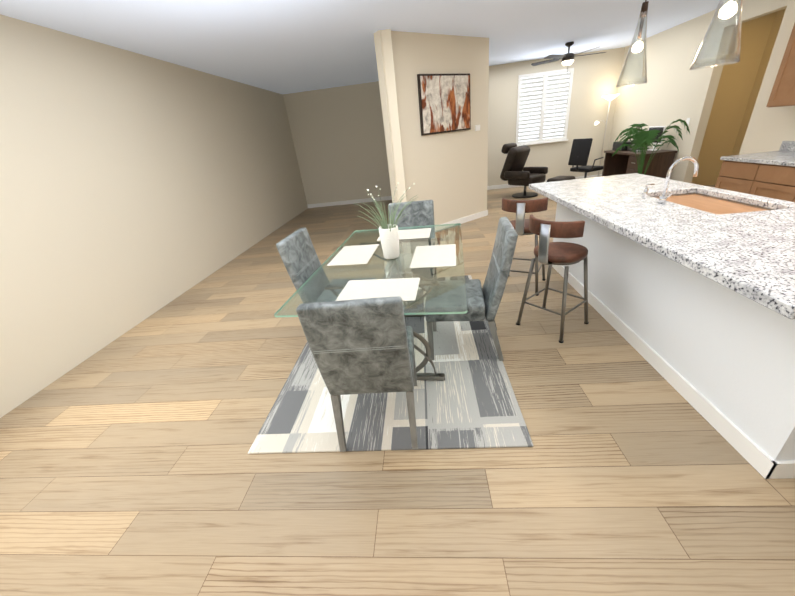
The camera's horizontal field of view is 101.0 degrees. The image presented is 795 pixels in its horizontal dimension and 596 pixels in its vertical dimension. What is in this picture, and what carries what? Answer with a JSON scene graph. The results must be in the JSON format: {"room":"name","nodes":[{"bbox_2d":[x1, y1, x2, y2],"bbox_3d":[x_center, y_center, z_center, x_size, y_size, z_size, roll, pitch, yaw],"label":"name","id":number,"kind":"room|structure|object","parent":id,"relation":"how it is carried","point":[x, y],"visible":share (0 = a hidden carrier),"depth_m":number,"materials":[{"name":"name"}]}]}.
{"room":"dining room and kitchen","nodes":[
{"label":"dining room and kitchen","id":0,"kind":"room"},
{"bbox_2d":[0,14,307,417],"bbox_3d":[-3.006,-1.606,4.374,0.140,2.750,9.850,-4,26,6],"label":"wall","id":1,"kind":"structure","parent":0,"point":[136,189],"depth_m":3.42,"materials":[{"name":"beige paint"}]},
{"bbox_2d":[0,0,734,93],"bbox_3d":[1.502,-3.025,2.909,9.500,0.100,11.000,-4,26,6],"label":"ceiling","id":2,"kind":"structure","parent":0,"point":[285,46],"depth_m":4.06,"materials":[{"name":"white paint"}]},
{"bbox_2d":[531,41,605,72],"bbox_3d":[3.277,-4.543,6.221,1.257,0.499,1.302,-4,26,6],"label":"ceiling fan","id":3,"kind":"object","parent":2,"relation":"hanging from","point":[567,58],"visible":1,"depth_m":6.15,"materials":[{"name":"brown metal"}]},
{"bbox_2d":[615,0,648,87],"bbox_3d":[1.957,-2.292,2.599,0.230,1.029,0.230,-4,26,6],"label":"pendant light","id":4,"kind":"object","parent":2,"relation":"hanging from","point":[643,14],"visible":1,"depth_m":2.71,"materials":[{"name":"clear glass"}]},
{"bbox_2d":[689,0,742,69],"bbox_3d":[1.864,-1.867,1.764,0.230,1.029,0.230,-4,26,6],"label":"pendant light","id":5,"kind":"object","parent":2,"relation":"hanging from","point":[729,6],"visible":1,"depth_m":1.90,"materials":[{"name":"clear glass"}]},
{"bbox_2d":[381,29,406,201],"bbox_3d":[0.111,-3.081,6.591,0.140,2.750,4.220,-4,26,6],"label":"wall","id":6,"kind":"structure","parent":0,"point":[391,85],"depth_m":4.49,"materials":[{"name":"beige paint"}]},
{"bbox_2d":[0,185,794,595],"bbox_3d":[1.809,-0.486,4.167,9.500,0.100,11.000,-4,26,6],"label":"floor","id":7,"kind":"structure","parent":0,"point":[130,465],"depth_m":1.67,"materials":[{"name":"brown wood"}]},
{"bbox_2d":[248,275,533,453],"bbox_3d":[-0.006,0.318,2.859,1.600,0.012,2.340,-4,26,6],"label":"covering","id":8,"kind":"object","parent":7,"relation":"on","point":[470,401],"visible":0.54,"depth_m":2.08,"materials":[{"name":"grey carpet"}]},
{"bbox_2d":[276,228,375,302],"bbox_3d":[-0.504,-0.077,2.701,0.595,0.944,0.450,-2,27,11],"label":"dining chair","id":9,"kind":"object","parent":8,"relation":"on","point":[299,256],"visible":0.46,"depth_m":2.57,"materials":[{"name":"grey fabric"}]},
{"bbox_2d":[296,296,417,451],"bbox_3d":[-0.143,0.316,1.821,0.450,0.944,0.595,-4,26,5],"label":"dining chair","id":10,"kind":"object","parent":8,"relation":"on","point":[361,346],"visible":1,"depth_m":1.50,"materials":[{"name":"grey fabric"}]},
{"bbox_2d":[274,223,467,380],"bbox_3d":[-0.001,0.036,2.560,1.020,0.752,1.670,-2,27,10],"label":"dining table","id":11,"kind":"object","parent":8,"relation":"on","point":[422,339],"visible":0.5,"depth_m":2.20,"materials":[{"name":"clear glass"}]},
{"bbox_2d":[327,244,378,265],"bbox_3d":[-0.331,-0.338,2.537,0.300,0.003,0.450,-2,27,10],"label":"placemat","id":12,"kind":"object","parent":11,"relation":"on","point":[355,255],"visible":1,"depth_m":2.51,"materials":[{"name":"white fabric"}]},
{"bbox_2d":[335,278,419,300],"bbox_3d":[-0.105,-0.048,1.897,0.450,0.003,0.300,-2,27,10],"label":"placemat","id":13,"kind":"object","parent":11,"relation":"on","point":[405,289],"visible":0.79,"depth_m":1.90,"materials":[{"name":"white fabric"}]},
{"bbox_2d":[356,182,416,258],"bbox_3d":[-0.072,-0.526,2.284,0.450,0.506,0.456,-2,27,10],"label":"vase","id":14,"kind":"object","parent":11,"relation":"on","point":[389,236],"visible":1,"depth_m":2.28,"materials":[{"name":"white ceramic"}]},
{"bbox_2d":[377,228,430,240],"bbox_3d":[0.064,-0.560,2.890,0.450,0.003,0.300,-2,27,11],"label":"placemat","id":15,"kind":"object","parent":11,"relation":"on","point":[414,234],"visible":0.79,"depth_m":2.86,"materials":[{"name":"white fabric"}]},
{"bbox_2d":[410,244,455,267],"bbox_3d":[0.260,-0.301,2.319,0.300,0.003,0.450,-2,27,10],"label":"placemat","id":16,"kind":"object","parent":11,"relation":"on","point":[434,256],"visible":1,"depth_m":2.29,"materials":[{"name":"white fabric"}]},
{"bbox_2d":[384,200,436,280],"bbox_3d":[0.139,-0.411,3.219,0.450,0.944,0.595,-2,27,10],"label":"dining chair","id":17,"kind":"object","parent":8,"relation":"on","point":[419,213],"visible":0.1,"depth_m":3.25,"materials":[{"name":"grey fabric"}]},
{"bbox_2d":[425,217,517,360],"bbox_3d":[0.510,-0.052,2.404,0.595,0.944,0.450,-2,27,10],"label":"dining chair","id":18,"kind":"object","parent":8,"relation":"on","point":[483,303],"visible":0.85,"depth_m":2.26,"materials":[{"name":"grey fabric"}]},
{"bbox_2d":[500,143,547,197],"bbox_3d":[2.799,-2.890,7.390,0.800,1.124,0.893,-23,31,-30],"label":"recliner","id":19,"kind":"object","parent":7,"relation":"on","point":[515,171],"visible":0.96,"depth_m":7.29,"materials":[{"name":"brown leather"}]},
{"bbox_2d":[502,198,547,295],"bbox_3d":[1.255,-0.543,3.263,0.416,0.922,0.444,10,31,30],"label":"bar stool","id":20,"kind":"object","parent":7,"relation":"on","point":[520,209],"visible":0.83,"depth_m":2.99,"materials":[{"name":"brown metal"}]},
{"bbox_2d":[516,214,588,342],"bbox_3d":[1.236,-0.187,2.550,0.444,0.922,0.416,-23,31,-30],"label":"bar stool","id":21,"kind":"object","parent":7,"relation":"on","point":[548,253],"visible":1,"depth_m":2.38,"materials":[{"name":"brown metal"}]},
{"bbox_2d":[547,176,575,181],"bbox_3d":[3.408,-2.311,6.870,0.480,0.420,0.400,-23,31,-30],"label":"ottoman","id":22,"kind":"object","parent":7,"relation":"on","point":[559,178],"visible":0.38,"depth_m":6.71,"materials":[{"name":"brown leather"}]},
{"bbox_2d":[568,138,603,177],"bbox_3d":[4.124,-2.887,7.112,0.627,1.078,0.622,-15,27,-17],"label":"office chair","id":23,"kind":"object","parent":7,"relation":"on","point":[579,153],"visible":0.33,"depth_m":6.94,"materials":[{"name":"black leather"}]},
{"bbox_2d":[595,94,618,176],"bbox_3d":[4.883,-3.768,7.838,0.446,1.845,0.350,-4,26,6],"label":"floor lamp","id":24,"kind":"object","parent":7,"relation":"on","point":[609,97],"visible":0.71,"depth_m":7.62,"materials":[{"name":"white metal"}]},
{"bbox_2d":[602,150,677,178],"bbox_3d":[4.863,-2.626,6.765,0.606,0.760,1.400,-4,26,6],"label":"desk","id":25,"kind":"object","parent":7,"relation":"on","point":[625,162],"visible":0.4,"depth_m":6.25,"materials":[{"name":"brown wood"}]},
{"bbox_2d":[612,125,665,151],"bbox_3d":[4.833,-3.226,6.561,0.380,0.492,1.130,-4,26,6],"label":"computer","id":26,"kind":"object","parent":25,"relation":"on","point":[618,144],"visible":0.42,"depth_m":6.36,"materials":[{"name":"black plastic"}]},
{"bbox_2d":[612,119,689,174],"bbox_3d":[4.329,-2.423,5.877,0.950,1.297,1.075,-4,26,6],"label":"potted palm","id":27,"kind":"object","parent":7,"relation":"on","point":[642,138],"visible":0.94,"depth_m":5.53,"materials":[{"name":"green plant"}]},
{"bbox_2d":[552,204,794,478],"bbox_3d":[2.069,-0.218,2.458,0.785,0.875,2.730,-4,26,6],"label":"kitchen island","id":28,"kind":"object","parent":7,"relation":"on","point":[691,294],"depth_m":1.76,"materials":[{"name":"white paint"}]},
{"bbox_2d":[529,173,794,319],"bbox_3d":[1.903,-0.626,2.272,1.100,0.048,2.844,-4,26,6],"label":"island countertop","id":29,"kind":"structure","parent":28,"relation":"on","point":[750,254],"depth_m":1.76,"materials":[{"name":"white stone"}]},
{"bbox_2d":[641,184,656,199],"bbox_3d":[1.888,-0.806,2.465,0.065,0.105,0.028,-4,26,6],"label":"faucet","id":30,"kind":"object","parent":29,"relation":"on","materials":[{"name":"silver metal"}]},
{"bbox_2d":[657,156,698,203],"bbox_3d":[1.926,-0.795,2.216,0.209,0.297,0.097,-4,26,6],"label":"faucet","id":31,"kind":"object","parent":29,"relation":"on","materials":[{"name":"silver metal"}]},
{"bbox_2d":[673,192,764,211],"bbox_3d":[2.162,-0.561,2.346,0.450,0.213,0.800,-4,26,6],"label":"sink","id":32,"kind":"object","parent":29,"relation":"in","point":[698,200],"depth_m":2.32,"materials":[{"name":"orange metal"}]},
{"bbox_2d":[715,159,762,194],"bbox_3d":[4.199,-1.147,3.812,0.628,0.874,0.531,-4,26,6],"label":"base cabinet","id":33,"kind":"object","parent":7,"relation":"on","point":[738,177],"depth_m":3.69,"materials":[{"name":"brown wood"}]},
{"bbox_2d":[720,151,794,166],"bbox_3d":[4.115,-1.360,3.225,0.648,0.038,1.435,-4,26,6],"label":"countertop","id":34,"kind":"structure","parent":33,"relation":"on","point":[776,158],"depth_m":3.54,"materials":[{"name":"grey stone"}]},
{"bbox_2d":[755,163,794,201],"bbox_3d":[4.174,-0.949,3.417,0.628,0.874,0.589,-4,26,6],"label":"base cabinet","id":35,"kind":"object","parent":7,"relation":"on","point":[770,174],"depth_m":3.31,"materials":[{"name":"brown wood"}]},
{"bbox_2d":[373,30,488,224],"bbox_3d":[0.706,-2.490,5.252,2.054,2.750,0.140,-23,30,-29],"label":"wall","id":36,"kind":"structure","parent":0,"point":[447,173],"depth_m":5.07,"materials":[{"name":"beige paint"}]},
{"bbox_2d":[417,74,470,135],"bbox_3d":[0.738,-2.939,4.971,1.030,0.770,0.046,-23,30,-29],"label":"painting","id":37,"kind":"object","parent":36,"relation":"attached to","point":[444,104],"visible":0.98,"depth_m":4.92,"materials":[{"name":"multicoloured"}]},
{"bbox_2d":[435,210,487,231],"bbox_3d":[0.894,-1.286,5.778,2.074,0.100,0.015,-23,30,-29],"label":"baseboard","id":38,"kind":"structure","parent":36,"relation":"attached to","point":[472,217],"depth_m":5.99,"materials":[{"name":"white wood"}]},
{"bbox_2d":[475,125,479,130],"bbox_3d":[1.342,-2.848,5.491,0.110,0.085,0.022,-23,30,-29],"label":"light switch","id":39,"kind":"object","parent":36,"relation":"attached to","point":[477,127],"visible":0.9,"depth_m":5.48,"materials":[{"name":"white plastic"}]},
{"bbox_2d":[283,47,624,204],"bbox_3d":[1.328,-4.075,8.301,8.040,2.750,0.140,-4,26,6],"label":"wall","id":40,"kind":"structure","parent":0,"point":[338,137],"depth_m":8.19,"materials":[{"name":"beige paint"}]},
{"bbox_2d":[307,174,601,207],"bbox_3d":[1.397,-2.856,8.824,7.900,0.100,0.015,-4,26,6],"label":"baseboard","id":41,"kind":"structure","parent":40,"relation":"attached to","point":[390,197],"depth_m":9.02,"materials":[{"name":"white wood"}]},
{"bbox_2d":[518,72,568,141],"bbox_3d":[3.494,-4.599,7.967,1.220,1.470,0.001,-4,26,6],"label":"window shutters","id":42,"kind":"object","parent":40,"relation":"in","point":[545,108],"depth_m":7.97,"materials":[{"name":"white wood"}]},
{"bbox_2d":[515,68,573,145],"bbox_3d":[3.488,-4.527,7.858,1.280,1.500,0.150,-4,26,6],"label":"living room window","id":43,"kind":"structure","parent":40,"relation":"in","point":[545,76],"depth_m":7.83,"materials":[{"name":"white wood"}]},
{"bbox_2d":[608,0,788,182],"bbox_3d":[5.128,-3.401,6.011,0.140,2.750,4.400,-4,26,6],"label":"wall","id":44,"kind":"structure","parent":0,"point":[671,90],"depth_m":5.85,"materials":[{"name":"beige paint"}]},
{"bbox_2d":[691,12,774,185],"bbox_3d":[5.752,-3.473,6.003,1.110,2.750,0.100,-4,26,6],"label":"wall","id":45,"kind":"structure","parent":0,"point":[738,90],"depth_m":5.88,"materials":[{"name":"brown paint"}]},
{"bbox_2d":[731,8,785,155],"bbox_3d":[6.279,-2.932,4.784,0.100,2.750,2.700,-4,26,6],"label":"wall","id":46,"kind":"structure","parent":0,"point":[755,88],"depth_m":5.68,"materials":[{"name":"brown paint"}]},
{"bbox_2d":[739,0,794,154],"bbox_3d":[4.609,-1.154,1.602,0.620,2.750,5.540,-4,26,6],"label":"wall","id":47,"kind":"structure","parent":0,"point":[769,129],"depth_m":3.88,"materials":[{"name":"beige paint"}]},
{"bbox_2d":[766,23,794,106],"bbox_3d":[4.184,-2.428,3.167,0.348,0.961,0.534,-4,26,6],"label":"upper cabinet","id":48,"kind":"object","parent":47,"relation":"attached to","point":[783,90],"depth_m":3.41,"materials":[{"name":"brown wood"}]},
{"bbox_2d":[779,141,794,150],"bbox_3d":[4.353,-0.925,2.131,0.023,0.100,3.750,-4,26,6],"label":"backsplash","id":49,"kind":"structure","parent":47,"relation":"attached to","point":[786,145],"depth_m":3.73,"materials":[{"name":"grey stone"}]}
]}

